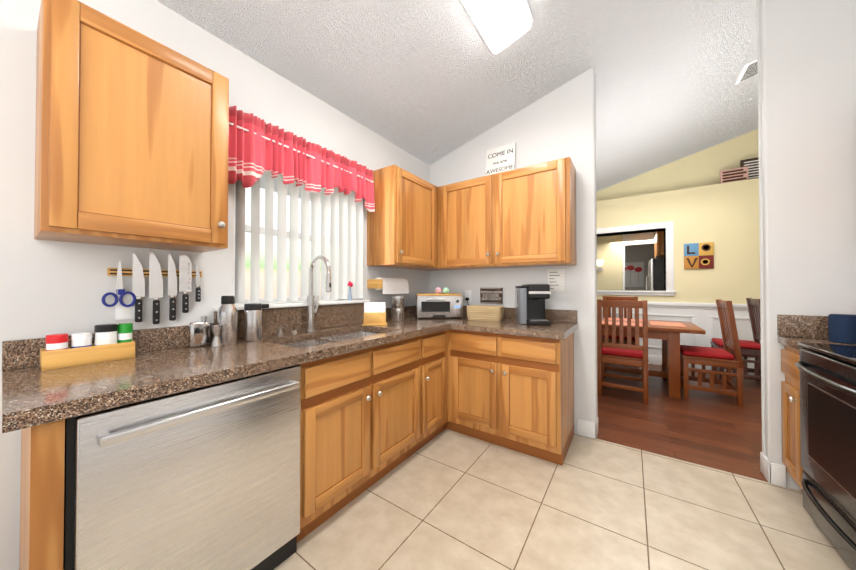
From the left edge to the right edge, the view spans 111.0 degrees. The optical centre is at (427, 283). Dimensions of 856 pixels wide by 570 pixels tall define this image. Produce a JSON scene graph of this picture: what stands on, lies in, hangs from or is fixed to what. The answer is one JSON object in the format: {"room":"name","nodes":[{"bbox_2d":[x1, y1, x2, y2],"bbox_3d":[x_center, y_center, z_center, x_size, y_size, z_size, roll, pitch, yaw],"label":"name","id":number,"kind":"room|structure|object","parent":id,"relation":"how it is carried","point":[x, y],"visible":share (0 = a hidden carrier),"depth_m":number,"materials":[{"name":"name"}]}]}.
{"room":"kitchen","nodes":[
{"label":"kitchen","id":0,"kind":"room"},
{"bbox_2d":[0,0,428,569],"bbox_3d":[-1.702,-0.066,0.918,0.120,2.590,6.120,0,-1,35],"label":"wall","id":1,"kind":"structure","parent":0,"point":[48,287],"depth_m":1.25,"materials":[{"name":"white paint"}]},
{"bbox_2d":[115,293,134,319],"bbox_3d":[-1.346,0.098,1.318,0.006,0.120,0.075,0,-1,35],"label":"electrical outlet plate","id":2,"kind":"object","parent":1,"relation":"attached to","point":[122,312],"visible":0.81,"depth_m":1.31,"materials":[{"name":"white plastic"}]},
{"bbox_2d":[34,0,228,252],"bbox_3d":[-1.194,-0.568,1.236,0.356,0.800,0.532,0,-1,35],"label":"upper cabinet","id":3,"kind":"object","parent":1,"relation":"attached to","point":[132,138],"visible":1,"depth_m":1.09,"materials":[{"name":"brown wood"}]},
{"bbox_2d":[101,250,201,323],"bbox_3d":[-1.280,0.015,1.389,0.035,0.348,0.354,0,-1,35],"label":"rack","id":4,"kind":"object","parent":1,"relation":"attached to","point":[155,273],"visible":0.92,"depth_m":1.38,"materials":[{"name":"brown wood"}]},
{"bbox_2d":[214,299,369,310],"bbox_3d":[-0.853,0.141,2.061,0.113,0.024,1.120,0,-1,35],"label":"window sill","id":5,"kind":"structure","parent":1,"relation":"attached to","point":[279,305],"depth_m":1.98,"materials":[{"name":"white"}]},
{"bbox_2d":[347,281,352,300],"bbox_3d":[-0.620,0.055,2.339,0.038,0.153,0.046,0,-1,35],"label":"vase","id":6,"kind":"object","parent":5,"relation":"on","point":[350,284],"visible":1,"depth_m":2.33,"materials":[{"name":"blue"}]},
{"bbox_2d":[232,183,363,304],"bbox_3d":[-0.876,-0.339,2.119,0.120,0.960,1.000,0,-1,35],"label":"window","id":7,"kind":"structure","parent":1,"relation":"in","point":[262,232],"depth_m":1.86,"materials":[{"name":"white"}]},
{"bbox_2d":[235,172,362,302],"bbox_3d":[-0.837,-0.342,2.091,0.089,0.915,0.980,0,-1,35],"label":"vertical blinds","id":8,"kind":"object","parent":7,"relation":"attached to","point":[341,232],"visible":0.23,"depth_m":2.04,"materials":[{"name":"white plastic"}]},
{"bbox_2d":[228,106,374,212],"bbox_3d":[-0.807,-0.747,2.009,0.119,0.423,1.160,0,-1,35],"label":"valance","id":9,"kind":"object","parent":1,"relation":"attached to","point":[258,148],"visible":0.9,"depth_m":1.85,"materials":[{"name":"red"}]},
{"bbox_2d":[367,277,408,293],"bbox_3d":[-0.342,0.016,2.638,0.163,0.141,0.402,0,-1,35],"label":"paper towel holder","id":10,"kind":"object","parent":1,"relation":"attached to","point":[393,285],"visible":1,"depth_m":2.53,"materials":[{"name":"white paper"}]},
{"bbox_2d":[367,165,438,269],"bbox_3d":[-0.206,-0.553,2.695,0.328,0.800,0.644,0,-1,35],"label":"upper cabinet","id":11,"kind":"object","parent":1,"relation":"attached to","point":[403,228],"depth_m":2.47,"materials":[{"name":"brown wood"}]},
{"bbox_2d":[156,0,757,203],"bbox_3d":[1.728,-1.842,2.811,6.000,1.690,13.100,0,-1,35],"label":"ceiling","id":12,"kind":"structure","parent":0,"point":[429,82],"depth_m":2.24,"materials":[{"name":"white paint"}]},
{"bbox_2d":[460,0,532,53],"bbox_3d":[0.203,-1.635,1.455,0.292,0.155,1.240,0,-1,35],"label":"ceiling light fixture","id":13,"kind":"object","parent":12,"relation":"attached to","point":[500,25],"visible":1,"depth_m":1.77,"materials":[{"name":"white plastic"}]},
{"bbox_2d":[735,59,757,83],"bbox_3d":[3.212,-2.108,2.824,0.311,0.092,0.320,0,-1,35],"label":"ceiling vent","id":14,"kind":"object","parent":12,"relation":"in","point":[749,69],"visible":0.5,"depth_m":2.88,"materials":[{"name":"white metal"}]},
{"bbox_2d":[274,429,851,569],"bbox_3d":[-0.352,1.244,-0.099,3.540,0.050,6.000,0,-1,35],"label":"floor","id":15,"kind":"structure","parent":0,"point":[446,499],"depth_m":1.55,"materials":[{"name":"beige tile"}]},
{"bbox_2d":[63,365,300,569],"bbox_3d":[-0.982,0.796,1.209,0.625,0.872,0.679,0,-1,35],"label":"dishwasher","id":16,"kind":"object","parent":15,"relation":"on","point":[205,478],"visible":0.94,"depth_m":1.00,"materials":[{"name":"silver metal"}]},
{"bbox_2d":[19,330,447,569],"bbox_3d":[-0.625,0.800,1.777,0.628,0.875,2.138,0,-1,35],"label":"base cabinet","id":17,"kind":"object","parent":15,"relation":"on","point":[371,416],"visible":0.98,"depth_m":1.55,"materials":[{"name":"brown wood"}]},
{"bbox_2d":[2,303,466,433],"bbox_3d":[-0.485,0.259,1.990,0.660,0.212,2.724,0,-1,35],"label":"countertop","id":18,"kind":"structure","parent":17,"relation":"on","point":[165,361],"depth_m":1.14,"materials":[{"name":"brown stone"}]},
{"bbox_2d":[40,323,134,370],"bbox_3d":[-1.343,0.238,1.171,0.090,0.144,0.240,0,-1,35],"label":"tray","id":19,"kind":"object","parent":18,"relation":"on","point":[57,352],"visible":1,"depth_m":1.15,"materials":[{"name":"brown wood"}]},
{"bbox_2d":[188,316,210,347],"bbox_3d":[-1.148,0.239,1.480,0.032,0.150,0.092,0,-1,27],"label":"flask","id":20,"kind":"object","parent":18,"relation":"on","point":[199,333],"visible":1,"depth_m":1.47,"materials":[{"name":"silver metal"}]},
{"bbox_2d":[211,325,221,346],"bbox_3d":[-1.076,0.263,1.497,0.048,0.102,0.048,0,-1,35],"label":"jigger","id":21,"kind":"object","parent":18,"relation":"on","point":[216,341],"visible":1,"depth_m":1.49,"materials":[{"name":"silver metal"}]},
{"bbox_2d":[217,296,237,344],"bbox_3d":[-1.062,0.188,1.561,0.092,0.253,0.092,0,-1,35],"label":"cocktail shaker","id":22,"kind":"object","parent":18,"relation":"on","point":[227,316],"visible":0.96,"depth_m":1.53,"materials":[{"name":"silver metal"}]},
{"bbox_2d":[244,303,268,341],"bbox_3d":[-0.970,0.213,1.668,0.088,0.205,0.129,0,-1,35],"label":"canister","id":23,"kind":"object","parent":18,"relation":"on","point":[252,321],"visible":1,"depth_m":1.62,"materials":[{"name":"silver metal"}]},
{"bbox_2d":[277,326,285,335],"bbox_3d":[-0.901,0.289,1.814,0.076,0.058,0.038,0,-1,35],"label":"soap dispenser","id":24,"kind":"object","parent":18,"relation":"on","point":[280,333],"visible":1,"depth_m":1.81,"materials":[{"name":"silver metal"}]},
{"bbox_2d":[306,255,331,331],"bbox_3d":[-0.713,0.065,1.961,0.239,0.508,0.092,0,-1,35],"label":"sink faucet","id":25,"kind":"object","parent":18,"relation":"on","point":[312,309],"visible":1,"depth_m":1.98,"materials":[{"name":"silver metal"}]},
{"bbox_2d":[281,331,380,347],"bbox_3d":[-0.565,0.469,1.866,0.440,0.210,0.800,0,-1,35],"label":"stainless steel sink","id":26,"kind":"object","parent":18,"relation":"in","point":[318,341],"visible":0.08,"depth_m":1.97,"materials":[{"name":"silver metal"}]},
{"bbox_2d":[362,302,386,325],"bbox_3d":[-0.418,0.235,2.319,0.190,0.175,0.080,0,-1,-5],"label":"napkin holder","id":27,"kind":"object","parent":18,"relation":"on","point":[374,313],"visible":1,"depth_m":2.29,"materials":[{"name":"beige wood"}]},
{"bbox_2d":[391,295,403,320],"bbox_3d":[-0.271,0.214,2.650,0.129,0.223,0.122,0,-1,35],"label":"canisters","id":28,"kind":"object","parent":18,"relation":"on","point":[397,307],"visible":1,"depth_m":2.60,"materials":[{"name":"silver metal"}]},
{"bbox_2d":[416,295,462,318],"bbox_3d":[0.104,0.221,2.882,0.430,0.215,0.320,0,-1,-4],"label":"toaster oven","id":29,"kind":"object","parent":18,"relation":"on","point":[437,306],"visible":0.98,"depth_m":2.75,"materials":[{"name":"silver metal"}]},
{"bbox_2d":[416,293,460,295],"bbox_3d":[0.107,0.104,2.888,0.437,0.017,0.275,0,-1,-4],"label":"bamboo cutting board","id":30,"kind":"object","parent":29,"relation":"on","point":[436,294],"visible":1,"depth_m":2.76,"materials":[{"name":"brown wood"}]},
{"bbox_2d":[435,287,440,293],"bbox_3d":[0.100,0.064,2.870,0.062,0.062,0.064,0,-1,35],"label":"ball","id":31,"kind":"object","parent":30,"relation":"on","point":[437,290],"visible":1,"depth_m":2.85,"materials":[{"name":"pink"}]},
{"bbox_2d":[443,287,448,293],"bbox_3d":[0.174,0.064,2.876,0.062,0.062,0.064,0,-1,35],"label":"ball","id":32,"kind":"object","parent":30,"relation":"on","point":[445,290],"visible":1,"depth_m":2.85,"materials":[{"name":"green"}]},
{"bbox_2d":[479,288,502,303],"bbox_3d":[0.617,0.114,2.869,0.222,0.154,0.030,0,-1,35],"label":"block sign","id":33,"kind":"object","parent":18,"relation":"on","point":[494,300],"visible":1,"depth_m":2.85,"materials":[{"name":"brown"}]},
{"bbox_2d":[446,329,573,464],"bbox_3d":[0.656,0.807,2.449,0.925,0.875,0.628,0,-1,35],"label":"base cabinet","id":34,"kind":"object","parent":15,"relation":"on","point":[514,392],"visible":0.98,"depth_m":2.16,"materials":[{"name":"brown wood"}]},
{"bbox_2d":[454,307,577,339],"bbox_3d":[0.722,0.294,2.421,0.839,0.150,0.644,0,-1,35],"label":"countertop","id":35,"kind":"structure","parent":34,"relation":"on","point":[563,322],"depth_m":2.30,"materials":[{"name":"brown stone"}]},
{"bbox_2d":[467,305,503,321],"bbox_3d":[0.521,0.263,2.668,0.317,0.126,0.207,0,-1,23],"label":"wicker basket","id":36,"kind":"object","parent":35,"relation":"on","point":[484,313],"visible":1,"depth_m":2.58,"materials":[{"name":"beige wicker"}]},
{"bbox_2d":[515,284,550,325],"bbox_3d":[0.852,0.164,2.416,0.220,0.320,0.270,0,-1,5],"label":"coffee maker","id":37,"kind":"object","parent":35,"relation":"on","point":[530,304],"visible":1,"depth_m":2.34,"materials":[{"name":"black plastic"}]},
{"bbox_2d":[781,345,803,491],"bbox_3d":[2.340,0.798,1.536,0.652,0.875,0.255,0,-1,35],"label":"base cabinet","id":38,"kind":"object","parent":15,"relation":"on","point":[790,418],"visible":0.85,"depth_m":1.70,"materials":[{"name":"brown wood"}]},
{"bbox_2d":[777,314,855,349],"bbox_3d":[2.347,0.273,1.535,0.634,0.174,0.260,0,-1,35],"label":"countertop","id":39,"kind":"structure","parent":38,"relation":"on","point":[793,331],"depth_m":1.74,"materials":[{"name":"stone"}]},
{"bbox_2d":[828,314,855,343],"bbox_3d":[2.240,0.239,1.586,0.100,0.152,0.100,0,-1,35],"label":"canister","id":40,"kind":"object","parent":39,"relation":"on","point":[841,328],"visible":1,"depth_m":1.56,"materials":[{"name":"blue ceramic"}]},
{"bbox_2d":[795,342,855,569],"bbox_3d":[2.013,0.676,1.110,0.704,1.110,0.765,0,-1,35],"label":"range oven","id":41,"kind":"object","parent":15,"relation":"on","point":[828,416],"visible":1,"depth_m":1.33,"materials":[{"name":"black"}]},
{"bbox_2d":[597,232,654,290],"bbox_3d":[4.333,-0.062,6.645,5.480,2.700,3.600,0,-1,35],"label":"wall","id":42,"kind":"structure","parent":0,"point":[615,253],"depth_m":6.51,"materials":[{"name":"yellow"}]},
{"bbox_2d":[597,260,603,270],"bbox_3d":[3.800,-0.401,6.509,0.170,0.235,0.235,0,-1,35],"label":"wall sconce","id":43,"kind":"object","parent":42,"relation":"attached to","point":[599,263],"visible":0.88,"depth_m":6.45,"materials":[{"name":"silver metal"}]},
{"bbox_2d":[625,262,643,286],"bbox_3d":[5.032,-0.246,8.206,1.600,0.660,0.039,0,-1,35],"label":"framed picture","id":44,"kind":"object","parent":42,"relation":"attached to","point":[634,274],"visible":0.33,"depth_m":7.86,"materials":[{"name":"white"}]},
{"bbox_2d":[654,231,663,257],"bbox_3d":[5.228,-0.778,5.095,2.040,0.500,0.750,0,-1,35],"label":"upper cabinet","id":45,"kind":"object","parent":42,"relation":"attached to","point":[658,244],"visible":0.12,"depth_m":5.35,"materials":[{"name":"brown wood"}]},
{"bbox_2d":[429,0,855,489],"bbox_3d":[1.384,-0.480,2.439,3.240,3.449,0.120,0,-1,35],"label":"wall","id":46,"kind":"structure","parent":0,"point":[806,56],"depth_m":1.83,"materials":[{"name":"white paint"}]},
{"bbox_2d":[465,290,470,304],"bbox_3d":[0.407,0.164,3.003,0.094,0.197,0.047,0,-1,35],"label":"outlet","id":47,"kind":"object","parent":46,"relation":"attached to","point":[467,296],"visible":0.9,"depth_m":3.01,"materials":[{"name":"white plastic"}]},
{"bbox_2d":[447,157,576,269],"bbox_3d":[0.683,-0.553,2.648,1.130,0.800,0.328,0,-1,35],"label":"upper cabinet","id":48,"kind":"object","parent":46,"relation":"attached to","point":[521,217],"depth_m":2.44,"materials":[{"name":"brown wood"}]},
{"bbox_2d":[485,142,515,175],"bbox_3d":[0.687,-1.135,2.804,0.285,0.368,0.069,0,-1,35],"label":"sign","id":49,"kind":"object","parent":48,"relation":"on","point":[509,157],"visible":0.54,"depth_m":2.80,"materials":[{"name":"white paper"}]},
{"bbox_2d":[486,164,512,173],"bbox_3d":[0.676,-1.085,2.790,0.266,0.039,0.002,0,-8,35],"label":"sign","id":50,"kind":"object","parent":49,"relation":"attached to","point":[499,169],"visible":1,"depth_m":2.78,"materials":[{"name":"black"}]},
{"bbox_2d":[548,269,564,291],"bbox_3d":[1.109,-0.031,2.543,0.140,0.197,0.011,0,-1,35],"label":"sign","id":51,"kind":"object","parent":46,"relation":"attached to","point":[556,280],"visible":0.85,"depth_m":2.54,"materials":[{"name":"white paper"}]},
{"bbox_2d":[577,418,785,486],"bbox_3d":[1.417,1.179,2.399,5.480,0.130,0.152,0,-1,35],"label":"baseboard","id":52,"kind":"structure","parent":46,"relation":"attached to","point":[773,473],"depth_m":1.88,"materials":[{"name":"white"}]},
{"bbox_2d":[596,129,758,200],"bbox_3d":[3.340,-1.757,5.221,5.480,1.452,0.100,0,-1,35],"label":"wall","id":53,"kind":"structure","parent":0,"point":[705,167],"depth_m":4.61,"materials":[{"name":"yellow paint"}]},
{"bbox_2d":[596,178,760,365],"bbox_3d":[3.227,-0.079,5.039,5.480,2.700,0.300,0,-1,35],"label":"wall","id":54,"kind":"structure","parent":0,"point":[724,217],"depth_m":4.29,"materials":[{"name":"yellow paint"}]},
{"bbox_2d":[596,221,675,295],"bbox_3d":[3.167,-0.384,5.053,1.640,1.140,0.350,0,-1,35],"label":"window frame","id":55,"kind":"structure","parent":54,"relation":"attached to","point":[669,246],"depth_m":4.63,"materials":[{"name":"white wood"}]},
{"bbox_2d":[602,302,754,374],"bbox_3d":[3.133,0.777,4.894,5.480,0.985,0.030,0,-1,35],"label":"trim","id":56,"kind":"structure","parent":54,"relation":"attached to","point":[655,360],"depth_m":4.37,"materials":[{"name":"white"}]},
{"bbox_2d":[684,242,713,268],"bbox_3d":[3.977,-0.413,4.324,0.320,0.375,0.032,0,-1,35],"label":"wall art","id":57,"kind":"object","parent":54,"relation":"attached to","point":[698,255],"visible":1,"depth_m":4.31,"materials":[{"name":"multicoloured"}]},
{"bbox_2d":[720,166,748,182],"bbox_3d":[4.355,-1.538,4.189,0.280,0.200,0.044,0,-1,35],"label":"sign","id":58,"kind":"object","parent":54,"relation":"on","point":[735,174],"visible":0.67,"depth_m":4.17,"materials":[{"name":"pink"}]},
{"bbox_2d":[740,157,758,178],"bbox_3d":[4.592,-1.599,4.093,0.340,0.320,0.034,0,-1,35],"label":"sign","id":59,"kind":"object","parent":54,"relation":"on","point":[752,164],"visible":0.19,"depth_m":4.12,"materials":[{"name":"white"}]},
{"bbox_2d":[597,363,767,481],"bbox_3d":[3.402,1.298,5.208,5.800,0.050,7.000,0,-1,35],"label":"floor","id":60,"kind":"structure","parent":0,"point":[722,432],"depth_m":2.63,"materials":[{"name":"brown wood"}]},
{"bbox_2d":[602,296,638,367],"bbox_3d":[2.918,0.727,4.477,0.470,1.078,0.478,0,-1,35],"label":"chair","id":61,"kind":"object","parent":60,"relation":"on","point":[634,298],"visible":0.1,"depth_m":4.52,"materials":[{"name":"red wood"}]},
{"bbox_2d":[597,299,648,404],"bbox_3d":[2.216,0.715,3.361,0.470,1.078,0.478,0,-1,35],"label":"chair","id":62,"kind":"object","parent":60,"relation":"on","point":[628,353],"visible":1,"depth_m":3.21,"materials":[{"name":"red wood"}]},
{"bbox_2d":[602,317,705,398],"bbox_3d":[2.476,0.877,3.913,1.650,0.765,0.950,0,-1,35],"label":"dining table","id":63,"kind":"object","parent":60,"relation":"on","point":[669,336],"visible":0.44,"depth_m":3.31,"materials":[{"name":"brown wood"}]},
{"bbox_2d":[602,321,641,325],"bbox_3d":[2.406,0.489,3.631,0.460,0.004,0.320,0,-1,35],"label":"placemat","id":64,"kind":"object","parent":63,"relation":"on","point":[603,322],"depth_m":3.62,"materials":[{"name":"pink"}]},
{"bbox_2d":[604,318,641,321],"bbox_3d":[2.719,0.494,4.084,0.460,0.004,0.320,0,-1,35],"label":"placemat","id":65,"kind":"object","parent":63,"relation":"on","point":[624,319],"depth_m":4.07,"materials":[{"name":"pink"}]},
{"bbox_2d":[649,321,685,326],"bbox_3d":[2.922,0.489,3.604,0.320,0.004,0.460,0,-1,35],"label":"placemat","id":66,"kind":"object","parent":63,"relation":"on","point":[676,324],"depth_m":3.53,"materials":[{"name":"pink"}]},
{"bbox_2d":[646,258,663,290],"bbox_3d":[4.569,0.397,5.537,0.760,1.720,0.750,0,-1,35],"label":"refrigerator","id":67,"kind":"object","parent":60,"relation":"on","point":[655,279],"visible":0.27,"depth_m":5.37,"materials":[{"name":"black"}]},
{"bbox_2d":[680,299,743,406],"bbox_3d":[3.137,0.715,3.308,0.478,1.078,0.470,0,-1,35],"label":"end chair","id":68,"kind":"object","parent":60,"relation":"on","point":[715,358],"visible":0.92,"depth_m":3.17,"materials":[{"name":"red wood"}]},
{"bbox_2d":[710,298,760,380],"bbox_3d":[4.003,0.720,3.780,0.478,1.078,0.470,0,-1,35],"label":"chair","id":69,"kind":"object","parent":60,"relation":"on","point":[750,348],"visible":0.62,"depth_m":3.69,"materials":[{"name":"red wood"}]},
{"label":"outside","id":70,"kind":"structure","parent":0,"visible":0},
{"bbox_2d":[245,187,338,298],"bbox_3d":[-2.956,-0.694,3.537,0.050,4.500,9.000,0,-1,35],"label":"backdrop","id":71,"kind":"structure","parent":70,"point":[248,235],"depth_m":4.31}
]}

